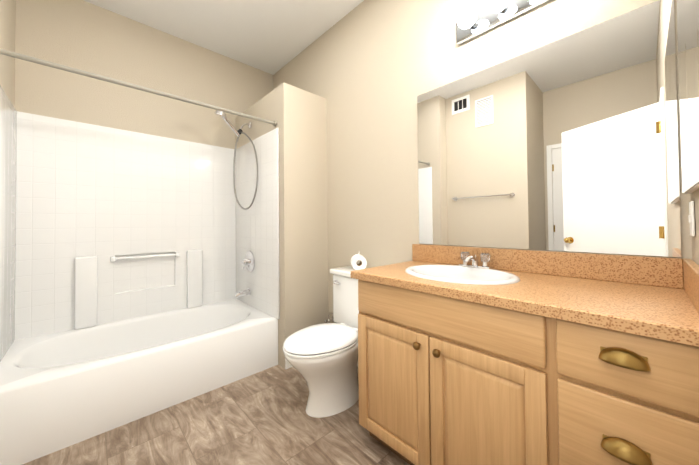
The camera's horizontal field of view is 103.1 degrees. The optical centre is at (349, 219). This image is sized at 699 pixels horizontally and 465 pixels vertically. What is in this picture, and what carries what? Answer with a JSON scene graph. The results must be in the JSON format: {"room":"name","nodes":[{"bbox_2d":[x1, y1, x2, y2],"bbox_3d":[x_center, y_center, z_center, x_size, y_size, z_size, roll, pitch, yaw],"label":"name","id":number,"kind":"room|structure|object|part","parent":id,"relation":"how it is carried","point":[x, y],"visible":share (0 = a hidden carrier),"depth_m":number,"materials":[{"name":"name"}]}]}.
{"room":"bathroom","nodes":[
{"label":"bathroom","id":0,"kind":"room"},
{"bbox_2d":[0,0,15,107],"bbox_3d":[-2.042,-0.266,1.490,0.186,2.890,1.150,0,-1,-43],"label":"wall","id":1,"kind":"structure","parent":0,"point":[7,36],"depth_m":1.75,"materials":[{"name":"beige paint"}]},
{"bbox_2d":[15,0,272,148],"bbox_3d":[-1.624,-0.251,2.601,1.944,2.890,0.100,0,-1,-43],"label":"wall","id":2,"kind":"structure","parent":0,"point":[83,35],"depth_m":2.31,"materials":[{"name":"beige paint"}]},
{"bbox_2d":[22,364,409,464],"bbox_3d":[-0.479,1.201,0.657,3.120,0.100,4.450,0,-1,-43],"label":"floor","id":3,"kind":"structure","parent":0,"point":[263,417],"depth_m":1.50,"materials":[{"name":"tile"}]},
{"bbox_2d":[0,49,279,464],"bbox_3d":[-1.428,0.119,2.072,1.505,2.128,0.923,0,-1,-43],"label":"bathtub","id":4,"kind":"object","parent":3,"relation":"on","point":[139,275],"visible":1,"depth_m":2.10,"materials":[{"name":"white plastic"}]},
{"bbox_3d":[-1.157,-0.794,1.785,1.498,0.044,0.044,0,-1,-43],"label":"curtain rail","id":5,"kind":"part","parent":4,"relation":"part of","materials":[{"name":"silver metal"}]},
{"bbox_2d":[235,82,328,368],"bbox_3d":[-0.697,0.052,2.709,0.440,2.270,1.000,0,-1,-43],"label":"wall box","id":6,"kind":"object","parent":3,"relation":"on","point":[299,115],"visible":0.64,"depth_m":2.32,"materials":[{"name":"beige paint"}]},
{"bbox_2d":[285,358,292,368],"bbox_3d":[-0.341,1.133,2.322,0.440,0.090,0.012,0,-1,-43],"label":"baseboard","id":7,"kind":"structure","parent":6,"relation":"attached to","point":[288,365],"depth_m":2.18,"materials":[{"name":"white paint"}]},
{"bbox_2d":[283,266,365,417],"bbox_3d":[-0.167,0.771,1.906,0.748,0.795,0.756,0,-1,-43],"label":"toilet","id":8,"kind":"object","parent":3,"relation":"on","point":[322,359],"visible":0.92,"depth_m":1.67,"materials":[{"name":"white ceramic"}]},
{"bbox_3d":[-0.177,0.759,1.733,0.497,0.012,0.396,0,-1,-43],"label":"seat","id":9,"kind":"part","parent":8,"relation":"part of","materials":[{"name":"white plastic"}]},
{"bbox_3d":[-0.157,0.968,1.746,0.533,0.396,0.390,0,-1,-43],"label":"bowl","id":10,"kind":"part","parent":8,"relation":"part of","materials":[{"name":"white ceramic"}]},
{"bbox_3d":[0.108,0.597,2.004,0.203,0.372,0.490,0,-1,-43],"label":"tank","id":11,"kind":"part","parent":8,"relation":"part of","materials":[{"name":"white ceramic"}]},
{"bbox_3d":[0.103,0.392,2.004,0.224,0.038,0.516,0,-1,-43],"label":"lid","id":12,"kind":"part","parent":8,"relation":"part of","materials":[{"name":"white ceramic"}]},
{"bbox_2d":[351,251,366,269],"bbox_3d":[0.066,0.302,2.048,0.110,0.140,0.100,0,-1,-5],"label":"toilet paper","id":13,"kind":"object","parent":8,"relation":"on","point":[355,258],"visible":0.96,"depth_m":2.00,"materials":[{"name":"white paper"}]},
{"bbox_2d":[351,244,698,464],"bbox_3d":[0.613,0.650,1.202,0.582,1.000,1.158,0,-1,-43],"label":"bathroom vanity","id":14,"kind":"object","parent":3,"relation":"on","point":[479,356],"visible":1,"depth_m":0.95,"materials":[{"name":"brown wood"}]},
{"bbox_3d":[0.192,0.766,1.287,0.021,0.563,0.409,0,-1,-43],"label":"door","id":15,"kind":"part","parent":14,"relation":"part of","materials":[{"name":"brown wood"}]},
{"bbox_3d":[0.311,0.525,1.122,0.032,0.033,0.124,0,-1,-43],"label":"knob","id":16,"kind":"part","parent":14,"relation":"part of","materials":[{"name":"gold metal"}]},
{"bbox_3d":[0.658,0.196,1.456,0.048,0.042,0.152,0,-1,-43],"label":"handle","id":17,"kind":"part","parent":14,"relation":"part of","materials":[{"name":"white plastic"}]},
{"bbox_3d":[0.470,0.758,0.990,0.021,0.563,0.396,0,-1,-43],"label":"door","id":18,"kind":"part","parent":14,"relation":"part of","materials":[{"name":"brown wood"}]},
{"bbox_2d":[351,261,698,346],"bbox_3d":[0.612,0.276,1.210,0.576,0.036,1.158,0,-1,-43],"label":"countertop","id":19,"kind":"structure","parent":14,"relation":"on","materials":[{"name":"stone"}]},
{"bbox_2d":[405,265,519,284],"bbox_3d":[0.512,0.327,1.316,0.414,0.158,0.516,0,-1,-43],"label":"sink","id":20,"kind":"object","parent":19,"relation":"in","point":[449,274],"depth_m":1.37,"materials":[{"name":"white ceramic"}]},
{"bbox_2d":[458,255,492,268],"bbox_3d":[0.585,0.296,1.385,0.261,0.220,0.164,0,-1,-43],"label":"faucet","id":21,"kind":"object","parent":19,"relation":"on","point":[485,259],"depth_m":1.41,"materials":[{"name":"silver metal"}]},
{"bbox_3d":[0.703,0.617,0.707,0.031,0.565,0.096,0,-1,-43],"label":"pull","id":22,"kind":"part","parent":14,"relation":"part of","materials":[{"name":"gold metal"}]},
{"bbox_3d":[0.720,0.375,0.728,0.019,0.164,0.287,0,-1,-43],"label":"drawer","id":23,"kind":"part","parent":14,"relation":"part of","materials":[{"name":"brown wood"}]},
{"bbox_3d":[0.722,0.607,0.725,0.019,0.269,0.287,0,-1,-43],"label":"drawer","id":24,"kind":"part","parent":14,"relation":"part of","materials":[{"name":"brown wood"}]},
{"bbox_2d":[84,0,363,74],"bbox_3d":[-0.506,-1.788,0.706,3.120,0.100,4.450,0,-1,-43],"label":"ceiling","id":25,"kind":"structure","parent":0,"point":[272,37],"depth_m":2.40,"materials":[{"name":"white paint"}]},
{"bbox_2d":[273,0,691,322],"bbox_3d":[0.204,-0.276,2.146,0.100,2.890,3.265,0,-1,-43],"label":"wall","id":26,"kind":"structure","parent":0,"point":[370,71],"depth_m":1.98,"materials":[{"name":"beige paint"}]},
{"bbox_2d":[456,0,549,44],"bbox_3d":[0.752,-1.079,1.379,0.153,0.130,0.507,0,-1,-43],"label":"sconce","id":27,"kind":"object","parent":26,"relation":"attached to","point":[471,23],"visible":1,"depth_m":1.44,"materials":[{"name":"white glass"}]},
{"bbox_2d":[417,0,680,256],"bbox_3d":[0.821,-0.334,1.407,0.005,0.962,1.090,0,-1,-43],"label":"vanity mirror","id":28,"kind":"object","parent":26,"relation":"attached to","point":[569,143],"visible":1,"depth_m":1.24,"materials":[{"name":"clear glass"}]},
{"bbox_2d":[412,244,698,313],"bbox_3d":[0.611,0.204,1.212,0.576,0.108,1.158,0,-1,-43],"label":"backsplash","id":29,"kind":"structure","parent":26,"relation":"attached to","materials":[{"name":"stone"}]},
{"bbox_2d":[690,189,698,264],"bbox_3d":[0.662,-0.309,0.407,1.610,2.890,0.100,0,-1,-43],"label":"wall","id":30,"kind":"structure","parent":0,"point":[694,196],"depth_m":0.89,"materials":[{"name":"beige paint"}]},
{"bbox_2d":[676,0,698,193],"bbox_3d":[0.895,-0.491,0.716,0.750,0.800,0.020,0,-1,-43],"label":"medicine cabinet mirror","id":31,"kind":"object","parent":30,"relation":"attached to","point":[688,35],"visible":1,"depth_m":0.77,"materials":[{"name":"silver mirror"}]},
{"bbox_2d":[688,201,694,235],"bbox_3d":[1.142,-0.002,0.928,0.075,0.115,0.010,0,-1,-43],"label":"switch plate","id":32,"kind":"object","parent":30,"relation":"attached to","point":[691,218],"visible":1,"depth_m":0.90,"materials":[{"name":"white paint"}]}
]}

